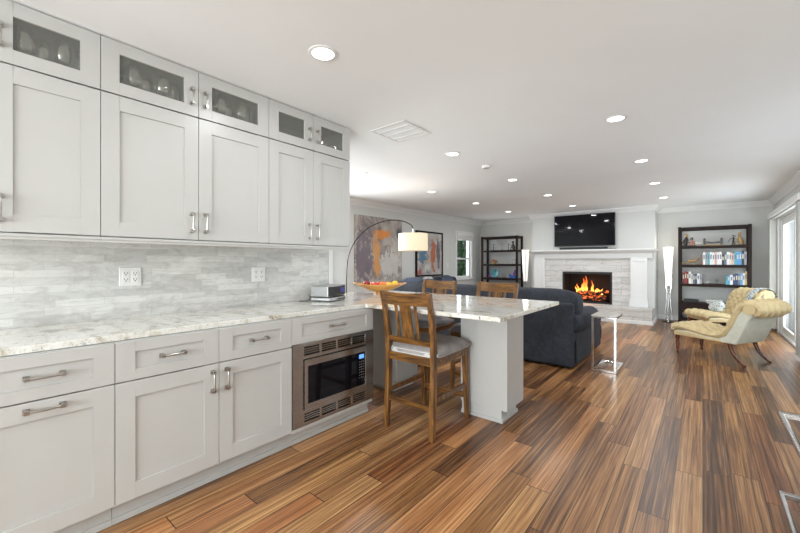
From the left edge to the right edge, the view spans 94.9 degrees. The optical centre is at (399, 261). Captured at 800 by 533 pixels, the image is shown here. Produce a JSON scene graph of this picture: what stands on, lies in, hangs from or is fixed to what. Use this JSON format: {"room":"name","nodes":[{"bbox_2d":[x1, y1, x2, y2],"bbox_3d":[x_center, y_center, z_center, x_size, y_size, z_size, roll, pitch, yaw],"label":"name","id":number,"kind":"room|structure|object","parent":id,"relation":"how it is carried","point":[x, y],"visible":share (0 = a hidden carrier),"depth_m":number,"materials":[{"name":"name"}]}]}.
{"room":"open-plan kitchen","nodes":[
{"label":"open-plan kitchen","id":0,"kind":"room"},
{"bbox_2d":[333,250,344,294],"bbox_3d":[-2.676,0.040,1.234,0.140,2.440,6.500,0,0,40],"label":"wall","id":1,"kind":"structure","parent":0,"point":[338,255],"depth_m":3.64,"materials":[{"name":"grey paint"}]},
{"bbox_2d":[0,0,100,241],"bbox_3d":[-1.804,-0.638,1.854,0.415,1.073,0.393,0,0,40],"label":"upper cabinet","id":2,"kind":"object","parent":1,"relation":"attached to","point":[50,124],"visible":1,"depth_m":1.75,"materials":[{"name":"white paint"}]},
{"bbox_2d":[13,25,36,55],"bbox_3d":[-1.789,-0.992,1.744,0.090,0.220,0.090,0,0,40],"label":"wine glass","id":3,"kind":"object","parent":2,"relation":"in","point":[24,40],"visible":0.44,"depth_m":1.72,"materials":[{"name":"white"}]},
{"bbox_2d":[33,38,53,61],"bbox_3d":[-1.790,-0.992,1.838,0.090,0.220,0.090,0,0,40],"label":"wine glass","id":4,"kind":"object","parent":2,"relation":"in","point":[44,47],"visible":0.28,"depth_m":1.81,"materials":[{"name":"white"}]},
{"bbox_2d":[52,40,75,80],"bbox_3d":[-1.697,-0.992,1.855,0.090,0.220,0.090,0,0,40],"label":"wine glass","id":5,"kind":"object","parent":2,"relation":"in","point":[63,52],"visible":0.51,"depth_m":1.83,"materials":[{"name":"white"}]},
{"bbox_2d":[73,51,79,69],"bbox_3d":[-1.698,-0.992,1.949,0.090,0.220,0.090,0,0,40],"label":"wine glass","id":6,"kind":"object","parent":2,"relation":"in","point":[77,53],"visible":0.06,"depth_m":1.91,"materials":[{"name":"white"}]},
{"bbox_2d":[119,267,140,285],"bbox_3d":[-1.688,0.092,2.299,0.009,0.116,0.116,0,0,40],"label":"wall outlet","id":7,"kind":"object","parent":1,"relation":"attached to","point":[128,276],"visible":1,"depth_m":2.30,"materials":[{"name":"white plastic"}]},
{"bbox_2d":[123,271,128,282],"bbox_3d":[-1.701,0.092,2.279,0.003,0.072,0.034,0,0,40],"label":"receptacle","id":8,"kind":"object","parent":7,"relation":"attached to","point":[125,273],"depth_m":2.28,"materials":[{"name":"white plastic"}]},
{"bbox_2d":[132,271,137,281],"bbox_3d":[-1.671,0.092,2.316,0.003,0.072,0.034,0,0,40],"label":"receptacle","id":9,"kind":"object","parent":7,"relation":"attached to","point":[134,273],"depth_m":2.31,"materials":[{"name":"white plastic"}]},
{"bbox_2d":[0,239,327,329],"bbox_3d":[-1.575,0.107,2.452,0.010,0.476,2.780,0,0,40],"label":"backsplash","id":10,"kind":"structure","parent":1,"relation":"attached to","point":[42,283],"depth_m":2.34,"materials":[{"name":"stone"}]},
{"bbox_2d":[99,36,269,247],"bbox_3d":[-1.375,-0.638,2.374,0.415,1.073,0.954,0,0,40],"label":"upper cabinet","id":11,"kind":"object","parent":1,"relation":"attached to","point":[170,175],"visible":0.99,"depth_m":2.19,"materials":[{"name":"white paint"}]},
{"bbox_2d":[120,66,122,83],"bbox_3d":[-1.607,-0.992,2.059,0.090,0.220,0.090,0,0,40],"label":"wine glass","id":12,"kind":"object","parent":11,"relation":"in","point":[121,71],"visible":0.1,"depth_m":2.06,"materials":[{"name":"white"}]},
{"bbox_2d":[123,64,141,99],"bbox_3d":[-1.514,-0.992,2.078,0.090,0.220,0.090,0,0,40],"label":"wine glass","id":13,"kind":"object","parent":11,"relation":"in","point":[132,75],"visible":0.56,"depth_m":2.05,"materials":[{"name":"white"}]},
{"bbox_2d":[139,73,153,92],"bbox_3d":[-1.513,-0.992,2.174,0.090,0.220,0.090,0,0,40],"label":"wine glass","id":14,"kind":"object","parent":11,"relation":"in","point":[147,82],"visible":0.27,"depth_m":2.15,"materials":[{"name":"white"}]},
{"bbox_2d":[153,74,170,96],"bbox_3d":[-1.419,-0.992,2.193,0.090,0.220,0.090,0,0,40],"label":"wine glass","id":15,"kind":"object","parent":11,"relation":"in","point":[162,85],"visible":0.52,"depth_m":2.16,"materials":[{"name":"white"}]},
{"bbox_2d":[168,83,180,100],"bbox_3d":[-1.419,-0.992,2.288,0.090,0.220,0.090,0,0,40],"label":"wine glass","id":16,"kind":"object","parent":11,"relation":"in","point":[175,94],"visible":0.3,"depth_m":2.26,"materials":[{"name":"white"}]},
{"bbox_2d":[212,95,226,114],"bbox_3d":[-1.204,-0.992,2.454,0.090,0.220,0.090,0,0,40],"label":"wine glass","id":17,"kind":"object","parent":11,"relation":"in","point":[219,104],"visible":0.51,"depth_m":2.42,"materials":[{"name":"white"}]},
{"bbox_2d":[225,101,233,126],"bbox_3d":[-1.204,-0.992,2.548,0.090,0.220,0.090,0,0,40],"label":"wine glass","id":18,"kind":"object","parent":11,"relation":"in","point":[230,112],"visible":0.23,"depth_m":2.53,"materials":[{"name":"white"}]},
{"bbox_2d":[234,102,247,130],"bbox_3d":[-1.112,-0.992,2.565,0.090,0.220,0.090,0,0,40],"label":"wine glass","id":19,"kind":"object","parent":11,"relation":"in","point":[240,109],"visible":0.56,"depth_m":2.53,"materials":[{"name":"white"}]},
{"bbox_2d":[246,108,252,122],"bbox_3d":[-1.113,-0.992,2.659,0.090,0.220,0.090,0,0,40],"label":"wine glass","id":20,"kind":"object","parent":11,"relation":"in","point":[250,116],"visible":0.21,"depth_m":2.64,"materials":[{"name":"white"}]},
{"bbox_2d":[252,267,264,281],"bbox_3d":[-1.141,0.100,2.962,0.009,0.116,0.116,0,0,40],"label":"wall outlet","id":21,"kind":"object","parent":1,"relation":"attached to","point":[258,273],"visible":1,"depth_m":2.96,"materials":[{"name":"white plastic"}]},
{"bbox_2d":[254,270,257,278],"bbox_3d":[-1.154,0.100,2.942,0.003,0.072,0.034,0,0,40],"label":"receptacle","id":22,"kind":"object","parent":21,"relation":"attached to","point":[255,271],"depth_m":2.94,"materials":[{"name":"white plastic"}]},
{"bbox_2d":[260,270,263,278],"bbox_3d":[-1.124,0.100,2.979,0.003,0.072,0.034,0,0,40],"label":"receptacle","id":23,"kind":"object","parent":21,"relation":"attached to","point":[261,271],"depth_m":2.98,"materials":[{"name":"white plastic"}]},
{"bbox_2d":[267,99,350,250],"bbox_3d":[-0.823,-0.638,3.045,0.415,1.073,0.784,0,0,40],"label":"upper cabinet","id":24,"kind":"object","parent":1,"relation":"attached to","point":[309,191],"visible":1,"depth_m":2.90,"materials":[{"name":"white paint"}]},
{"bbox_2d":[328,250,332,283],"bbox_3d":[-0.671,0.102,3.547,0.012,0.455,0.050,0,0,40],"label":"trim","id":25,"kind":"structure","parent":1,"relation":"attached to","point":[330,252],"depth_m":3.54,"materials":[{"name":"white paint"}]},
{"bbox_2d":[9,0,799,221],"bbox_3d":[0.346,-1.230,3.603,6.450,0.100,14.200,0,0,40],"label":"ceiling","id":26,"kind":"structure","parent":0,"point":[708,91],"depth_m":2.44,"materials":[{"name":"white paint"}]},
{"bbox_2d":[308,45,337,60],"bbox_3d":[-0.435,-1.176,2.071,0.164,0.008,0.164,0,0,40],"label":"recessed light","id":27,"kind":"object","parent":26,"relation":"in","point":[318,52],"visible":1,"depth_m":2.06,"materials":[{"name":"white paint"}]},
{"bbox_2d":[370,120,430,142],"bbox_3d":[0.007,-1.175,3.325,0.403,0.010,0.400,0,0,40],"label":"ceiling vent","id":28,"kind":"object","parent":26,"relation":"in","point":[403,130],"visible":1,"depth_m":3.31,"materials":[{"name":"metal"}]},
{"bbox_2d":[445,152,459,155],"bbox_3d":[0.574,-1.176,3.998,0.164,0.008,0.164,0,0,40],"label":"recessed light","id":29,"kind":"object","parent":26,"relation":"in","point":[447,153],"visible":1,"depth_m":3.97,"materials":[{"name":"white"}]},
{"bbox_2d":[604,114,626,121],"bbox_3d":[1.770,-1.176,3.012,0.164,0.008,0.164,0,0,40],"label":"recessed light","id":30,"kind":"object","parent":26,"relation":"in","point":[615,118],"visible":1,"depth_m":3.00,"materials":[{"name":"white"}]},
{"bbox_2d":[633,159,649,162],"bbox_3d":[2.807,-1.176,4.270,0.164,0.008,0.164,0,0,40],"label":"recessed light","id":31,"kind":"object","parent":26,"relation":"in","point":[638,160],"visible":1,"depth_m":4.25,"materials":[{"name":"white"}]},
{"bbox_2d":[345,205,479,292],"bbox_3d":[-0.030,0.040,8.099,0.150,2.440,7.740,0,0,40],"label":"wall","id":32,"kind":"structure","parent":0,"point":[422,223],"depth_m":8.72,"materials":[{"name":"grey paint"}]},
{"bbox_2d":[354,214,401,282],"bbox_3d":[-0.414,-0.240,7.479,0.045,1.330,1.385,0,0,40],"label":"painting","id":33,"kind":"object","parent":32,"relation":"attached to","point":[377,257],"visible":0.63,"depth_m":7.37,"materials":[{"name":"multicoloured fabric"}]},
{"bbox_2d":[415,230,442,276],"bbox_3d":[0.717,-0.195,8.850,0.045,1.076,1.110,0,0,40],"label":"painting","id":34,"kind":"object","parent":32,"relation":"attached to","point":[430,262],"visible":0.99,"depth_m":8.91,"materials":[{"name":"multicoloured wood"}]},
{"bbox_2d":[457,241,468,277],"bbox_3d":[1.716,-0.165,10.210,0.060,1.216,0.778,0,0,40],"label":"window","id":35,"kind":"structure","parent":32,"relation":"in","point":[467,258],"depth_m":10.46,"materials":[{"name":"white paint"}]},
{"bbox_2d":[455,230,473,279],"bbox_3d":[1.788,-0.180,10.151,0.045,1.330,0.960,0,0,40],"label":"trim","id":36,"kind":"structure","parent":32,"relation":"attached to","point":[456,231],"depth_m":10.02,"materials":[{"name":"white paint"}]},
{"bbox_2d":[457,233,473,240],"bbox_3d":[1.811,-0.690,10.132,0.064,0.190,0.840,0,0,40],"label":"window shade","id":37,"kind":"object","parent":32,"relation":"attached to","point":[461,236],"visible":1,"depth_m":10.12,"materials":[{"name":"fabric"}]},
{"bbox_2d":[350,171,799,225],"bbox_3d":[2.397,-1.129,6.091,6.150,0.100,7.450,0,0,40],"label":"trim","id":38,"kind":"structure","parent":32,"relation":"attached to","point":[794,182],"depth_m":7.80,"materials":[{"name":"white paint"}]},
{"bbox_2d":[97,319,799,532],"bbox_3d":[0.346,1.310,3.603,6.450,0.100,14.200,0,0,40],"label":"floor","id":39,"kind":"structure","parent":0,"point":[693,439],"depth_m":2.34,"materials":[{"name":"brown wood"}]},
{"bbox_2d":[0,342,114,532],"bbox_3d":[-1.724,0.818,1.730,0.694,0.880,0.475,0,0,40],"label":"base cabinet","id":40,"kind":"object","parent":39,"relation":"on","point":[57,406],"visible":1,"depth_m":1.57,"materials":[{"name":"white paint"}]},
{"bbox_2d":[111,318,291,524],"bbox_3d":[-1.268,0.818,2.284,0.694,0.880,0.956,0,0,40],"label":"base cabinet","id":41,"kind":"object","parent":39,"relation":"on","point":[193,409],"visible":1,"depth_m":2.00,"materials":[{"name":"white paint"}]},
{"bbox_2d":[286,308,372,446],"bbox_3d":[-0.713,0.818,2.956,0.694,0.880,0.783,0,0,40],"label":"base cabinet","id":42,"kind":"object","parent":39,"relation":"on","point":[308,328],"visible":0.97,"depth_m":2.72,"materials":[{"name":"white paint"}]},
{"bbox_2d":[0,290,558,356],"bbox_3d":[-0.657,0.361,2.402,2.130,0.030,3.870,0,0,40],"label":"countertop","id":43,"kind":"structure","parent":42,"relation":"on","point":[14,341],"depth_m":2.33,"materials":[{"name":"stone"}]},
{"bbox_2d":[311,284,344,301],"bbox_3d":[-0.638,0.279,3.356,0.237,0.135,0.357,0,0,15],"label":"radio","id":44,"kind":"object","parent":43,"relation":"on","point":[324,292],"visible":1,"depth_m":3.22,"materials":[{"name":"silver metal"}]},
{"bbox_2d":[328,285,344,296],"bbox_3d":[-0.561,0.259,3.335,0.032,0.083,0.352,0,0,15],"label":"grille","id":45,"kind":"object","parent":44,"relation":"attached to","point":[334,290],"depth_m":3.29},
{"bbox_2d":[354,282,405,293],"bbox_3d":[-0.220,0.282,3.978,0.590,0.127,0.250,0,0,2],"label":"fruit bowl","id":46,"kind":"object","parent":43,"relation":"on","point":[375,288],"visible":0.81,"depth_m":3.90,"materials":[{"name":"wood"}]},
{"bbox_2d":[291,329,372,429],"bbox_3d":[-0.673,0.847,2.926,0.558,0.569,0.779,0,0,40],"label":"microwave","id":47,"kind":"object","parent":42,"relation":"in","point":[330,376],"visible":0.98,"depth_m":2.70,"materials":[{"name":"silver metal"}]},
{"bbox_2d":[304,335,360,353],"bbox_3d":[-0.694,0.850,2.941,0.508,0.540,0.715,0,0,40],"label":"grille","id":48,"kind":"object","parent":47,"relation":"in","point":[342,335],"depth_m":2.74,"materials":[{"name":"metal"}]},
{"bbox_2d":[346,220,427,292],"bbox_3d":[-0.284,0.299,5.675,1.433,1.918,0.456,0,0,-3],"label":"arc floor lamp","id":49,"kind":"object","parent":39,"relation":"on","point":[413,241],"visible":0.9,"depth_m":5.53,"materials":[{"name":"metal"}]},
{"bbox_2d":[373,308,417,390],"bbox_3d":[-0.117,0.818,3.829,0.507,0.880,0.339,0,0,40],"label":"base cabinet","id":50,"kind":"object","parent":39,"relation":"on","point":[401,370],"visible":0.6,"depth_m":3.68,"materials":[{"name":"white paint"}]},
{"bbox_2d":[380,290,470,442],"bbox_3d":[0.203,0.736,2.886,0.503,1.049,0.629,0,0,38],"label":"counter stool","id":51,"kind":"object","parent":39,"relation":"on","point":[431,349],"visible":1,"depth_m":2.73,"materials":[{"name":"orange wood"}]},
{"bbox_2d":[391,332,470,357],"bbox_3d":[0.234,0.637,2.926,0.500,0.076,0.524,0,0,38],"label":"seat cushion","id":52,"kind":"object","parent":51,"relation":"on","point":[446,345],"depth_m":2.74,"materials":[{"name":"grey fabric"}]},
{"bbox_2d":[418,279,456,382],"bbox_3d":[0.301,0.736,4.131,0.504,1.049,0.629,0,0,38],"label":"counter stool","id":53,"kind":"object","parent":39,"relation":"on","point":[442,323],"visible":0.41,"depth_m":4.10,"materials":[{"name":"orange wood"}]},
{"bbox_2d":[418,314,453,327],"bbox_3d":[0.269,0.637,4.091,0.500,0.076,0.524,0,0,38],"label":"seat cushion","id":54,"kind":"object","parent":53,"relation":"on","point":[440,321],"depth_m":3.95,"materials":[{"name":"grey fabric"}]},
{"bbox_2d":[432,276,456,280],"bbox_3d":[0.836,0.787,8.285,0.910,0.886,2.490,0,0,40],"label":"sofa","id":55,"kind":"object","parent":39,"relation":"on","point":[435,278],"visible":0.07,"depth_m":8.49,"materials":[{"name":"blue fabric"}]},
{"bbox_2d":[440,275,453,280],"bbox_3d":[1.110,0.530,8.610,0.230,0.447,0.499,0,0,40],"label":"throw pillow","id":56,"kind":"object","parent":55,"relation":"on","point":[444,277],"visible":0.38,"depth_m":8.54,"materials":[{"name":"blue fabric"}]},
{"bbox_2d":[449,281,518,388],"bbox_3d":[0.853,0.736,3.676,0.504,1.049,0.629,0,0,41],"label":"counter stool","id":57,"kind":"object","parent":39,"relation":"on","point":[497,289],"visible":0.23,"depth_m":3.77,"materials":[{"name":"orange wood"}]},
{"bbox_2d":[449,323,460,332],"bbox_3d":[0.820,0.637,3.637,0.500,0.076,0.524,0,0,40],"label":"seat cushion","id":58,"kind":"object","parent":57,"relation":"on","point":[456,328],"depth_m":3.57,"materials":[{"name":"grey fabric"}]},
{"bbox_2d":[461,316,522,423],"bbox_3d":[0.772,0.818,3.077,0.408,0.880,0.339,0,0,40],"label":"base cabinet","id":59,"kind":"object","parent":39,"relation":"on","point":[495,351],"visible":0.8,"depth_m":2.94,"materials":[{"name":"white paint"}]},
{"bbox_2d":[391,282,601,367],"bbox_3d":[1.415,0.791,5.767,3.048,0.934,1.580,0,0,40],"label":"sectional sofa","id":60,"kind":"object","parent":39,"relation":"on","point":[560,335],"visible":0.47,"depth_m":4.47,"materials":[{"name":"grey fabric"}]},
{"bbox_2d":[401,277,421,281],"bbox_3d":[0.230,0.490,6.316,0.500,0.443,0.243,0,0,11],"label":"throw pillow","id":61,"kind":"object","parent":60,"relation":"on","point":[411,279],"visible":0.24,"depth_m":6.32,"materials":[{"name":"blue fabric"}]},
{"bbox_2d":[391,282,435,292],"bbox_3d":[0.277,0.514,5.942,1.038,0.380,0.313,0,0,40],"label":"cushion","id":62,"kind":"object","parent":60,"relation":"on","point":[409,286],"depth_m":5.84,"materials":[{"name":"blue fabric"}]},
{"bbox_2d":[443,284,501,297],"bbox_3d":[1.057,0.514,5.296,1.004,0.379,0.316,0,0,40],"label":"cushion","id":63,"kind":"object","parent":60,"relation":"on","point":[462,289],"depth_m":5.21,"materials":[{"name":"blue fabric"}]},
{"bbox_2d":[502,287,582,313],"bbox_3d":[1.787,0.514,4.695,0.978,0.374,0.311,0,0,40],"label":"cushion","id":64,"kind":"object","parent":60,"relation":"on","point":[546,294],"depth_m":4.47,"materials":[{"name":"blue fabric"}]},
{"bbox_2d":[583,318,600,332],"bbox_3d":[2.273,0.830,5.280,0.930,0.170,1.240,0,0,40],"label":"seat cushion","id":65,"kind":"object","parent":60,"relation":"on","point":[597,325],"depth_m":5.12,"materials":[{"name":"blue fabric"}]},
{"bbox_2d":[481,235,522,286],"bbox_3d":[2.835,0.274,10.234,1.065,1.968,0.400,0,0,40],"label":"bookcase","id":66,"kind":"object","parent":39,"relation":"on","point":[516,237],"visible":0.51,"depth_m":10.06,"materials":[{"name":"brown wood"}]},
{"bbox_2d":[491,269,498,277],"bbox_3d":[2.685,0.319,10.332,0.230,0.242,0.109,0,0,40],"label":"vase","id":67,"kind":"object","parent":66,"relation":"on","point":[494,272],"visible":1,"depth_m":10.31,"materials":[{"name":"glass"}]},
{"bbox_2d":[522,249,528,286],"bbox_3d":[3.267,0.465,9.551,0.210,1.590,0.214,0,0,17],"label":"floor lamp","id":68,"kind":"object","parent":39,"relation":"on","point":[525,253],"visible":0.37,"depth_m":9.50,"materials":[{"name":"white"}]},
{"bbox_2d":[591,311,623,373],"bbox_3d":[2.480,0.936,4.377,0.260,0.646,0.516,0,0,40],"label":"side table","id":69,"kind":"object","parent":39,"relation":"on","point":[600,314],"visible":1,"depth_m":4.25,"materials":[{"name":"silver metal"}]},
{"bbox_2d":[583,303,654,321],"bbox_3d":[4.169,1.079,8.265,2.540,0.262,0.479,0,0,40],"label":"hearth","id":70,"kind":"object","parent":39,"relation":"on","point":[629,313],"visible":0.43,"depth_m":7.54,"materials":[{"name":"white stone"}]},
{"bbox_2d":[662,246,673,322],"bbox_3d":[5.645,0.465,7.721,0.210,1.590,0.214,0,0,40],"label":"floor lamp","id":71,"kind":"object","parent":39,"relation":"on","point":[668,252],"visible":1,"depth_m":7.68,"materials":[{"name":"fabric"}]},
{"bbox_2d":[678,224,751,323],"bbox_3d":[6.270,0.272,7.351,1.100,1.974,0.419,0,0,40],"label":"bookcase","id":72,"kind":"object","parent":39,"relation":"on","point":[682,306],"visible":0.59,"depth_m":7.29,"materials":[{"name":"brown wood"}]},
{"bbox_2d":[682,234,690,245],"bbox_3d":[5.923,-0.455,7.597,0.168,0.258,0.086,0,0,40],"label":"figurine","id":73,"kind":"object","parent":72,"relation":"on","point":[685,241],"visible":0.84,"depth_m":7.58,"materials":[{"name":"brown metal"}]},
{"bbox_2d":[684,298,698,302],"bbox_3d":[5.996,0.792,7.557,0.240,0.055,0.250,0,0,40],"label":"storage box","id":74,"kind":"object","parent":72,"relation":"on","point":[685,299],"visible":1,"depth_m":7.48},
{"bbox_2d":[686,257,699,264],"bbox_3d":[6.006,-0.024,7.529,0.228,0.157,0.065,0,0,40],"label":"animal figurine","id":75,"kind":"object","parent":72,"relation":"on","point":[697,258],"visible":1,"depth_m":7.51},
{"bbox_2d":[707,253,709,264],"bbox_3d":[6.169,-0.066,7.336,0.034,0.240,0.171,0,0,40],"label":"book","id":76,"kind":"object","parent":72,"relation":"on","point":[708,254],"visible":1,"depth_m":7.27,"materials":[{"name":"paper"}]},
{"bbox_2d":[703,238,722,245],"bbox_3d":[6.249,-0.401,7.329,0.303,0.150,0.060,0,0,40],"label":"model","id":77,"kind":"object","parent":72,"relation":"on","point":[705,242],"visible":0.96,"depth_m":7.34},
{"bbox_2d":[712,253,714,264],"bbox_3d":[6.224,-0.063,7.291,0.034,0.235,0.171,0,0,40],"label":"book","id":78,"kind":"object","parent":72,"relation":"on","point":[713,254],"visible":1,"depth_m":7.22,"materials":[{"name":"paper"}]},
{"bbox_2d":[719,252,721,264],"bbox_3d":[6.306,-0.073,7.223,0.034,0.255,0.171,0,0,40],"label":"book","id":79,"kind":"object","parent":72,"relation":"on","point":[720,253],"visible":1,"depth_m":7.16,"materials":[{"name":"paper"}]},
{"bbox_2d":[724,253,726,264],"bbox_3d":[6.361,-0.063,7.178,0.034,0.235,0.171,0,0,40],"label":"book","id":80,"kind":"object","parent":72,"relation":"on","point":[725,254],"visible":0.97,"depth_m":7.11,"materials":[{"name":"paper"}]},
{"bbox_2d":[729,252,731,264],"bbox_3d":[6.416,-0.066,7.133,0.034,0.240,0.171,0,0,40],"label":"book","id":81,"kind":"object","parent":72,"relation":"on","point":[730,253],"visible":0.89,"depth_m":7.07,"materials":[{"name":"paper"}]},
{"bbox_2d":[734,252,736,264],"bbox_3d":[6.471,-0.070,7.088,0.034,0.250,0.171,0,0,40],"label":"book","id":82,"kind":"object","parent":72,"relation":"on","point":[735,253],"visible":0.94,"depth_m":7.02,"materials":[{"name":"paper"}]},
{"bbox_2d":[735,273,737,284],"bbox_3d":[6.485,0.330,7.076,0.034,0.220,0.171,0,0,40],"label":"book","id":83,"kind":"object","parent":72,"relation":"on","point":[736,274],"visible":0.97,"depth_m":7.01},
{"bbox_2d":[734,232,745,244],"bbox_3d":[6.566,-0.450,7.093,0.162,0.249,0.084,0,0,40],"label":"figurine","id":84,"kind":"object","parent":72,"relation":"on","point":[740,241],"visible":0.92,"depth_m":7.07,"materials":[{"name":"brown metal"}]},
{"bbox_2d":[739,252,741,264],"bbox_3d":[6.525,-0.070,7.042,0.034,0.250,0.171,0,0,40],"label":"book","id":85,"kind":"object","parent":72,"relation":"on","point":[740,253],"visible":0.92,"depth_m":6.98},
{"bbox_2d":[739,273,742,284],"bbox_3d":[6.536,0.327,7.034,0.034,0.225,0.171,0,0,40],"label":"book","id":86,"kind":"object","parent":72,"relation":"on","point":[741,274],"visible":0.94,"depth_m":6.97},
{"bbox_2d":[744,252,746,264],"bbox_3d":[6.580,-0.070,6.997,0.034,0.250,0.171,0,0,40],"label":"book","id":87,"kind":"object","parent":72,"relation":"on","point":[745,253],"visible":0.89,"depth_m":6.93,"materials":[{"name":"paper"}]},
{"bbox_2d":[684,287,774,322],"bbox_3d":[5.649,0.851,6.338,1.071,0.822,0.626,0,0,9],"label":"tufted chair","id":88,"kind":"object","parent":39,"relation":"on","point":[737,296],"visible":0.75,"depth_m":6.27,"materials":[{"name":"beige fabric"}]},
{"bbox_2d":[708,301,724,311],"bbox_3d":[5.502,0.770,6.376,0.144,0.193,0.279,0,0,9],"label":"throw pillow","id":89,"kind":"object","parent":88,"relation":"on","point":[716,306],"visible":0.95,"depth_m":6.31,"materials":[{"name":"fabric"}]},
{"bbox_2d":[745,288,777,299],"bbox_3d":[5.966,0.550,6.066,0.374,0.247,0.162,0,0,9],"label":"throw blanket","id":90,"kind":"object","parent":88,"relation":"on","point":[750,295],"visible":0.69,"depth_m":6.06,"materials":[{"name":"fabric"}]},
{"bbox_2d":[671,298,791,366],"bbox_3d":[4.259,0.851,4.785,0.626,0.822,1.071,0,0,-20],"label":"tufted chair","id":91,"kind":"object","parent":39,"relation":"on","point":[751,321],"visible":1,"depth_m":4.48,"materials":[{"name":"beige fabric"}]},
{"bbox_2d":[671,298,791,337],"bbox_3d":[4.259,0.711,4.785,0.626,0.542,1.071,0,0,-20],"label":"tufted cushion","id":92,"kind":"object","parent":91,"relation":"on","point":[755,318],"depth_m":4.45,"materials":[{"name":"beige fabric"}]},
{"bbox_2d":[778,411,799,532],"bbox_3d":[1.947,0.819,1.324,0.739,0.878,0.800,0,0,40],"label":"table","id":93,"kind":"object","parent":39,"relation":"on","point":[783,416],"visible":1,"depth_m":1.71,"materials":[{"name":"silver metal"}]},
{"bbox_2d":[532,210,657,316],"bbox_3d":[4.539,0.040,8.713,2.540,2.440,0.680,0,0,40],"label":"wall","id":94,"kind":"structure","parent":0,"point":[639,229],"depth_m":7.95,"materials":[{"name":"grey paint"}]},
{"bbox_2d":[554,212,614,246],"bbox_3d":[4.237,-0.730,8.464,1.280,0.730,0.086,0,0,40],"label":"television","id":95,"kind":"object","parent":94,"relation":"attached to","point":[597,229],"visible":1,"depth_m":8.40,"materials":[{"name":"black glass"}]},
{"bbox_2d":[562,271,611,304],"bbox_3d":[4.465,0.585,8.659,1.043,0.718,0.558,0,0,40],"label":"firebox","id":96,"kind":"object","parent":94,"relation":"in","point":[600,280],"depth_m":8.77,"materials":[{"name":"metal"}]},
{"bbox_2d":[581,295,605,300],"bbox_3d":[4.431,0.834,8.583,0.689,0.115,0.108,0,0,36],"label":"log","id":97,"kind":"object","parent":96,"relation":"on","point":[599,298],"visible":0.76,"depth_m":8.49,"materials":[{"name":"wood"}]},
{"bbox_2d":[591,290,608,295],"bbox_3d":[4.607,0.720,8.456,0.359,0.148,0.087,0,0,18],"label":"log","id":98,"kind":"object","parent":97,"relation":"on","point":[605,291],"visible":1,"depth_m":8.43,"materials":[{"name":"wood"}]},
{"bbox_3d":[4.513,0.824,8.685,0.651,0.128,0.131,0,0,39],"label":"log","id":99,"kind":"object","parent":96,"relation":"on","visible":0},
{"bbox_2d":[578,290,594,293],"bbox_3d":[4.464,0.719,8.624,0.494,0.096,0.092,0,0,30],"label":"log","id":100,"kind":"object","parent":99,"relation":"on","point":[579,291],"visible":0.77,"depth_m":8.64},
{"bbox_2d":[575,278,602,294],"bbox_3d":[4.461,0.541,8.647,0.603,0.444,0.166,0,0,40],"label":"flames","id":101,"kind":"object","parent":99,"relation":"on","point":[582,288],"visible":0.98,"depth_m":8.68,"materials":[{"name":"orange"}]},
{"bbox_2d":[545,258,629,305],"bbox_3d":[4.278,0.431,8.467,1.810,1.035,0.029,0,0,40],"label":"fireplace surround","id":102,"kind":"object","parent":94,"relation":"attached to","point":[619,267],"visible":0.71,"depth_m":8.27,"materials":[{"name":"white stone"}]},
{"bbox_2d":[529,248,658,307],"bbox_3d":[4.267,0.331,8.344,2.670,1.232,0.234,0,0,40],"label":"mantelpiece","id":103,"kind":"object","parent":94,"relation":"attached to","point":[638,257],"visible":0.78,"depth_m":7.85,"materials":[{"name":"white paint"}]},
{"bbox_2d":[559,247,607,249],"bbox_3d":[4.191,-0.313,8.417,1.000,0.054,0.080,0,0,40],"label":"soundbar","id":104,"kind":"object","parent":103,"relation":"on","point":[567,248],"visible":0.96,"depth_m":8.41,"materials":[{"name":"plastic"}]},
{"bbox_2d":[532,248,654,251],"bbox_3d":[4.270,-0.269,8.340,2.480,0.032,0.234,0,0,40],"label":"mantel shelf","id":105,"kind":"object","parent":103,"relation":"attached to","point":[629,249],"depth_m":8.03,"materials":[{"name":"white paint"}]},
{"bbox_2d":[601,318,654,325],"bbox_3d":[4.165,1.224,8.260,2.568,0.069,0.494,0,0,40],"label":"trim","id":106,"kind":"structure","parent":94,"relation":"attached to","point":[602,319],"depth_m":7.49,"materials":[{"name":"white paint"}]},
{"bbox_2d":[480,206,773,315],"bbox_3d":[4.814,0.040,9.024,6.150,2.440,0.150,0,0,40],"label":"wall","id":107,"kind":"structure","parent":0,"point":[668,223],"depth_m":7.78,"materials":[{"name":"grey paint"}]},
{"bbox_2d":[655,314,776,330],"bbox_3d":[6.230,1.212,7.338,1.820,0.094,0.650,0,0,40],"label":"baseboard","id":108,"kind":"structure","parent":107,"relation":"attached to","point":[658,316],"depth_m":8.01,"materials":[{"name":"white paint"}]},
{"bbox_2d":[774,185,799,332],"bbox_3d":[2.808,0.040,1.638,0.150,2.440,14.100,0,0,40],"label":"wall","id":109,"kind":"structure","parent":0,"point":[796,190],"depth_m":6.51,"materials":[{"name":"grey paint"}]},
{"bbox_2d":[767,192,799,356],"bbox_3d":[5.948,0.163,5.664,0.124,2.075,2.813,0,0,40],"label":"door frame","id":110,"kind":"structure","parent":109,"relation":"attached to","point":[774,214],"depth_m":5.38,"materials":[{"name":"white paint"}]},
{"bbox_2d":[780,210,795,347],"bbox_3d":[6.051,0.243,5.587,0.130,2.032,2.318,0,0,40],"label":"door","id":111,"kind":"structure","parent":109,"relation":"in","point":[788,223],"depth_m":6.01,"materials":[{"name":"white paint"}]},
{"label":"outside","id":112,"kind":"structure","parent":0,"visible":0},
{"bbox_3d":[3.160,1.360,7.763,23.000,0.100,12.000,0,0,39],"label":"ground","id":113,"kind":"structure","parent":112,"visible":0},
{"bbox_2d":[457,236,465,275],"bbox_3d":[2.035,-0.345,12.769,2.208,3.388,4.465,0,0,37],"label":"hedge","id":114,"kind":"object","parent":113,"relation":"on","point":[461,244],"visible":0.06,"depth_m":12.35,"materials":[{"name":"green plant"}]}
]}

